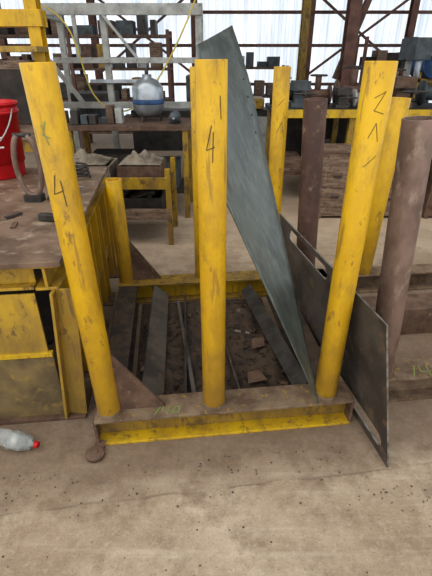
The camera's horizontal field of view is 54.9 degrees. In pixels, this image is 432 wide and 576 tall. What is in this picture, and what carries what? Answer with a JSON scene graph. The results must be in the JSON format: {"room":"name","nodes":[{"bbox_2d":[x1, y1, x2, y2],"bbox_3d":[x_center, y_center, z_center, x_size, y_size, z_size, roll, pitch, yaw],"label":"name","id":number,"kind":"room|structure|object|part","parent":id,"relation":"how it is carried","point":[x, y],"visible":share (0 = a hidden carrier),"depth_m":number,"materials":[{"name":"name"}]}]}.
{"room":"metal workshop","nodes":[
{"label":"metal workshop","id":0,"kind":"room"},
{"bbox_2d":[0,118,431,575],"bbox_3d":[0.000,-0.893,5.221,18.000,0.200,18.000,0,29,0],"label":"floor","id":1,"kind":"structure","parent":0,"point":[318,536],"depth_m":1.80,"materials":[{"name":"concrete"}]},
{"bbox_2d":[0,428,39,450],"bbox_3d":[-0.958,0.728,2.002,0.238,0.093,0.104,8,30,14],"label":"plastic bottle","id":2,"kind":"object","parent":1,"relation":"on","point":[16,440],"visible":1,"depth_m":1.97,"materials":[{"name":"white plastic"}]},
{"bbox_2d":[0,0,50,151],"bbox_3d":[-2.180,-1.878,4.419,1.040,2.300,0.450,0,29,0],"label":"frame","id":3,"kind":"object","parent":1,"relation":"on","point":[32,17],"visible":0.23,"depth_m":4.06,"materials":[{"name":"paint"}]},
{"bbox_2d":[0,162,118,424],"bbox_3d":[-1.594,-0.138,2.618,1.760,1.002,1.806,-3,29,-6],"label":"workbench","id":4,"kind":"object","parent":1,"relation":"on","point":[37,309],"depth_m":2.06,"materials":[{"name":"yellow paint"}]},
{"bbox_2d":[0,99,25,179],"bbox_3d":[-1.560,-1.030,2.901,0.416,0.490,0.443,0,29,0],"label":"bucket","id":5,"kind":"object","parent":4,"relation":"on","point":[9,121],"visible":0.93,"depth_m":2.84,"materials":[{"name":"plastic"}]},
{"bbox_2d":[4,212,22,228],"bbox_3d":[-1.306,-0.318,2.083,0.601,0.036,0.481,0,29,0],"label":"steel offcuts","id":6,"kind":"object","parent":4,"relation":"on","point":[14,224],"visible":1,"depth_m":2.19,"materials":[{"name":"brown metal"}]},
{"bbox_2d":[10,133,45,202],"bbox_3d":[-1.080,-0.690,2.396,0.172,0.385,0.070,0,29,0],"label":"shackle","id":7,"kind":"object","parent":4,"relation":"on","point":[38,196],"visible":0.96,"depth_m":2.39,"materials":[{"name":"metal"}]},
{"bbox_2d":[38,212,53,220],"bbox_3d":[-0.874,-0.429,2.276,0.104,0.035,0.287,0,29,0],"label":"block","id":8,"kind":"object","parent":4,"relation":"on","point":[42,216],"visible":0.4,"depth_m":2.16,"materials":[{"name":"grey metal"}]},
{"bbox_3d":[-0.979,-0.821,2.918,0.193,0.098,0.154,0,29,0],"label":"cable coil","id":9,"kind":"part","parent":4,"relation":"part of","materials":[{"name":"grey metal"}]},
{"bbox_2d":[0,15,174,147],"bbox_3d":[-2.750,-4.144,8.336,3.760,2.466,0.660,0,29,0],"label":"shelving","id":10,"kind":"object","parent":1,"relation":"on","point":[126,28],"visible":0.31,"depth_m":7.95,"materials":[{"name":"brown metal"}]},
{"bbox_2d":[41,3,202,160],"bbox_3d":[-1.100,-2.379,5.453,1.900,2.175,0.825,0,29,0],"label":"frame","id":11,"kind":"object","parent":1,"relation":"on","point":[85,101],"visible":0.5,"depth_m":4.93,"materials":[{"name":"paint"}]},
{"bbox_2d":[41,0,195,111],"bbox_3d":[-0.938,-3.019,4.464,1.885,2.081,0.172,-2,29,-3],"label":"air hose","id":12,"kind":"object","parent":11,"relation":"attached to","point":[58,16],"visible":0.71,"depth_m":4.62,"materials":[{"name":"yellow rubber"}]},
{"bbox_2d":[67,118,192,217],"bbox_3d":[-0.950,-1.427,4.926,1.350,1.020,0.700,0,29,0],"label":"bench","id":13,"kind":"object","parent":1,"relation":"on","point":[184,185],"visible":0.52,"depth_m":4.67,"materials":[{"name":"brown metal"}]},
{"bbox_2d":[70,105,124,124],"bbox_3d":[-1.284,-1.885,4.511,0.559,0.179,0.219,-7,30,-12],"label":"machine parts","id":14,"kind":"object","parent":13,"relation":"on","point":[113,115],"visible":1,"depth_m":4.45,"materials":[{"name":"metal"}]},
{"bbox_2d":[132,68,163,121],"bbox_3d":[-0.750,-2.130,4.593,0.350,0.528,0.350,0,29,0],"label":"tank","id":15,"kind":"object","parent":13,"relation":"on","point":[147,92],"visible":1,"depth_m":4.48,"materials":[{"name":"silver metal"}]},
{"bbox_2d":[169,110,180,123],"bbox_3d":[-0.450,-1.859,4.532,0.120,0.116,0.290,0,29,0],"label":"motor","id":16,"kind":"object","parent":13,"relation":"on","point":[174,117],"visible":1,"depth_m":4.47,"materials":[{"name":"grey paint"}]},
{"bbox_2d":[101,157,177,244],"bbox_3d":[-0.950,-0.896,4.246,1.050,0.750,0.575,0,29,0],"label":"stand","id":17,"kind":"object","parent":1,"relation":"on","point":[168,183],"visible":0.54,"depth_m":4.00,"materials":[{"name":"yellow metal"}]},
{"bbox_2d":[88,158,117,176],"bbox_3d":[-1.200,-1.159,4.102,0.400,0.160,0.400,0,29,0],"label":"crate","id":18,"kind":"object","parent":17,"relation":"on","point":[112,165],"visible":0.1,"depth_m":4.06,"materials":[{"name":"wood"}]},
{"bbox_2d":[73,149,112,165],"bbox_3d":[-1.240,-1.279,4.036,0.400,0.110,0.340,0,29,0],"label":"rag","id":19,"kind":"object","parent":18,"relation":"on","point":[93,159],"visible":0.8,"depth_m":3.96,"materials":[{"name":"beige fabric"}]},
{"bbox_2d":[117,158,165,176],"bbox_3d":[-0.720,-1.159,4.102,0.420,0.160,0.400,0,29,0],"label":"crate","id":20,"kind":"object","parent":17,"relation":"on","point":[122,171],"visible":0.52,"depth_m":3.91,"materials":[{"name":"wood"}]},
{"bbox_2d":[118,149,164,165],"bbox_3d":[-0.720,-1.285,4.033,0.400,0.123,0.340,0,29,0],"label":"rag","id":21,"kind":"object","parent":20,"relation":"on","point":[144,158],"visible":1,"depth_m":3.94,"materials":[{"name":"beige fabric"}]},
{"bbox_2d":[124,190,165,208],"bbox_3d":[-0.720,-0.897,4.248,0.380,0.160,0.400,0,29,0],"label":"crate","id":22,"kind":"object","parent":17,"relation":"on","point":[133,199],"visible":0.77,"depth_m":4.08,"materials":[{"name":"metal"}]},
{"bbox_2d":[19,59,397,462],"bbox_3d":[-0.049,-0.321,2.286,1.322,1.645,1.584,-3,29,-6],"label":"storage rack","id":23,"kind":"object","parent":1,"relation":"on","point":[127,411],"visible":0.92,"depth_m":1.86,"materials":[{"name":"metal"}]},
{"bbox_2d":[195,25,318,403],"bbox_3d":[0.129,-0.298,1.923,0.374,1.609,0.923,-14,32,-23],"label":"steel plate","id":24,"kind":"object","parent":23,"relation":"on","point":[251,202],"visible":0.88,"depth_m":1.89,"materials":[{"name":"grey metal"}]},
{"bbox_2d":[2,447,430,575],"bbox_3d":[0.105,0.923,1.733,2.779,0.006,0.641,0,29,0],"label":"pebbles","id":25,"kind":"object","parent":1,"relation":"on","point":[331,447],"visible":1,"depth_m":1.81,"materials":[{"name":"stone"}]},
{"bbox_2d":[136,284,307,394],"bbox_3d":[-0.031,0.300,2.678,0.942,0.172,1.150,-3,29,-6],"label":"scrap metal","id":26,"kind":"object","parent":1,"relation":"on","point":[169,361],"visible":0.72,"depth_m":2.58,"materials":[{"name":"metal"}]},
{"bbox_2d":[186,74,311,147],"bbox_3d":[0.600,-2.841,7.086,2.200,1.400,0.650,0,29,0],"label":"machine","id":27,"kind":"object","parent":1,"relation":"on","point":[261,110],"visible":0.1,"depth_m":6.82,"materials":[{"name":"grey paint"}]},
{"bbox_2d":[243,52,284,97],"bbox_3d":[0.550,-4.316,9.270,1.960,1.862,0.660,0,29,0],"label":"shelving","id":28,"kind":"object","parent":1,"relation":"on","point":[271,62],"visible":0.2,"depth_m":8.90,"materials":[{"name":"grey metal"}]},
{"bbox_2d":[279,213,332,349],"bbox_3d":[0.558,-0.089,2.590,0.098,0.512,0.871,-5,29,-9],"label":"steel plate","id":29,"kind":"object","parent":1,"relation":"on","point":[312,290],"depth_m":2.54,"materials":[{"name":"grey metal"}]},
{"bbox_2d":[319,143,351,218],"bbox_3d":[1.350,-1.244,4.850,0.400,0.772,0.450,0,29,0],"label":"base cabinet","id":30,"kind":"object","parent":1,"relation":"on","point":[336,157],"visible":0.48,"depth_m":4.65,"materials":[{"name":"brown wood"}]},
{"bbox_2d":[265,103,431,174],"bbox_3d":[2.300,-1.754,5.408,3.300,1.125,0.840,0,29,0],"label":"workbench","id":31,"kind":"object","parent":1,"relation":"on","point":[340,123],"visible":0.17,"depth_m":5.35,"materials":[{"name":"metal"}]},
{"bbox_2d":[270,87,272,103],"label":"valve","id":32,"kind":"object","parent":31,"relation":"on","point":[271,89],"depth_m":5.27,"materials":[{"name":"metal"}]},
{"bbox_2d":[289,90,292,100],"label":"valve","id":33,"kind":"object","parent":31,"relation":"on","point":[290,94],"depth_m":5.27,"materials":[{"name":"metal"}]},
{"bbox_2d":[288,80,316,107],"bbox_3d":[1.000,-2.269,4.882,0.260,0.286,0.520,0,29,0],"label":"bench vise","id":34,"kind":"object","parent":31,"relation":"on","point":[299,88],"visible":0.91,"depth_m":4.85,"materials":[{"name":"grey paint"}]},
{"bbox_2d":[305,74,331,103],"bbox_3d":[1.280,-2.503,5.245,0.332,0.340,0.219,0,29,0],"label":"valve","id":35,"kind":"object","parent":31,"relation":"on","point":[326,93],"visible":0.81,"depth_m":5.21,"materials":[{"name":"metal"}]},
{"bbox_2d":[331,87,357,108],"bbox_3d":[1.480,-2.197,4.819,0.200,0.220,0.400,0,29,0],"label":"bench vise","id":36,"kind":"object","parent":31,"relation":"on","point":[343,94],"visible":1,"depth_m":4.85,"materials":[{"name":"metal"}]},
{"bbox_2d":[332,66,363,102],"bbox_3d":[1.720,-2.553,5.239,0.416,0.432,0.279,0,29,0],"label":"valve","id":37,"kind":"object","parent":31,"relation":"on","point":[354,71],"visible":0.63,"depth_m":5.18,"materials":[{"name":"metal"}]},
{"bbox_2d":[350,78,361,106],"bbox_3d":[1.780,-2.305,4.920,0.304,0.309,0.199,0,29,0],"label":"valve","id":38,"kind":"object","parent":31,"relation":"on","point":[353,102],"visible":0.19,"depth_m":4.90,"materials":[{"name":"grey paint"}]},
{"bbox_2d":[396,68,409,97],"bbox_3d":[2.250,-2.569,5.300,0.388,0.401,0.259,0,29,0],"label":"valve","id":39,"kind":"object","parent":31,"relation":"on","point":[398,69],"visible":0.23,"depth_m":5.19,"materials":[{"name":"brown metal"}]},
{"bbox_2d":[392,76,428,107],"bbox_3d":[2.200,-2.279,4.854,0.300,0.330,0.600,0,29,0],"label":"bench vise","id":40,"kind":"object","parent":31,"relation":"on","point":[403,85],"visible":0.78,"depth_m":4.79,"materials":[{"name":"metal"}]},
{"bbox_2d":[415,66,431,104],"bbox_3d":[2.750,-2.495,5.135,0.416,0.432,0.279,0,29,0],"label":"valve","id":41,"kind":"object","parent":31,"relation":"on","point":[420,98],"visible":0.88,"depth_m":5.12,"materials":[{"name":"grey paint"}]},
{"bbox_2d":[296,97,431,401],"bbox_3d":[1.588,-0.370,2.579,1.942,1.446,1.346,-3,29,-6],"label":"storage rack","id":42,"kind":"object","parent":1,"relation":"on","point":[406,154],"visible":0.65,"depth_m":2.33,"materials":[{"name":"brown metal"}]},
{"bbox_2d":[340,292,388,467],"bbox_3d":[0.721,0.380,1.811,0.098,0.577,0.492,-5,29,-9],"label":"steel plate","id":43,"kind":"object","parent":1,"relation":"on","point":[364,372],"depth_m":1.90,"materials":[{"name":"grey metal"}]},
{"bbox_2d":[349,36,427,102],"bbox_3d":[4.550,-4.086,8.711,3.360,2.000,0.660,0,29,0],"label":"shelving","id":44,"kind":"object","parent":1,"relation":"on","point":[377,55],"visible":0.12,"depth_m":8.24,"materials":[{"name":"brown metal"}]},
{"bbox_2d":[384,175,393,215],"bbox_3d":[1.950,-1.200,4.875,0.540,0.672,0.450,0,29,0],"label":"base cabinet","id":45,"kind":"object","parent":1,"relation":"on","point":[390,192],"visible":0.02,"depth_m":4.76,"materials":[{"name":"brown wood"}]},
{"bbox_2d":[398,37,431,102],"bbox_3d":[2.752,-2.590,6.116,0.455,1.900,0.609,0,29,0],"label":"drill","id":46,"kind":"object","parent":1,"relation":"on","point":[418,49],"visible":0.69,"depth_m":5.62,"materials":[{"name":"metal"}]},
{"bbox_2d":[410,56,431,100],"bbox_3d":[3.400,-3.005,7.001,0.460,1.769,0.640,0,29,0],"label":"drum","id":47,"kind":"object","parent":1,"relation":"on","point":[425,71],"visible":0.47,"depth_m":6.50,"materials":[{"name":"paint"}]},
{"bbox_2d":[421,159,431,218],"bbox_3d":[2.700,-1.191,4.879,0.590,0.652,0.450,0,29,0],"label":"base cabinet","id":48,"kind":"object","parent":1,"relation":"on","point":[427,206],"visible":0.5,"depth_m":4.77,"materials":[{"name":"metal"}]},
{"bbox_2d":[0,0,431,117],"bbox_3d":[-0.015,-7.758,11.727,17.970,5.500,0.035,0,29,0],"label":"wall","id":49,"kind":"structure","parent":0,"point":[248,28],"depth_m":11.95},
{"bbox_2d":[0,0,431,90],"bbox_3d":[0.000,-7.545,11.342,17.800,5.500,0.626,0,29,0],"label":"steel frame","id":50,"kind":"structure","parent":0,"point":[413,11],"depth_m":11.56,"materials":[{"name":"brown metal"}]},
{"bbox_2d":[296,0,311,79],"bbox_3d":[1.900,-6.053,8.650,0.400,5.500,0.400,0,29,0],"label":"column","id":51,"kind":"structure","parent":0,"point":[306,4],"depth_m":8.96,"materials":[{"name":"yellow metal"}]},
{"bbox_2d":[332,0,371,102],"bbox_3d":[2.548,-5.083,6.901,0.796,5.500,0.400,0,29,0],"label":"column","id":52,"kind":"structure","parent":0,"point":[356,10],"depth_m":7.23,"materials":[{"name":"brown metal"}]}
]}

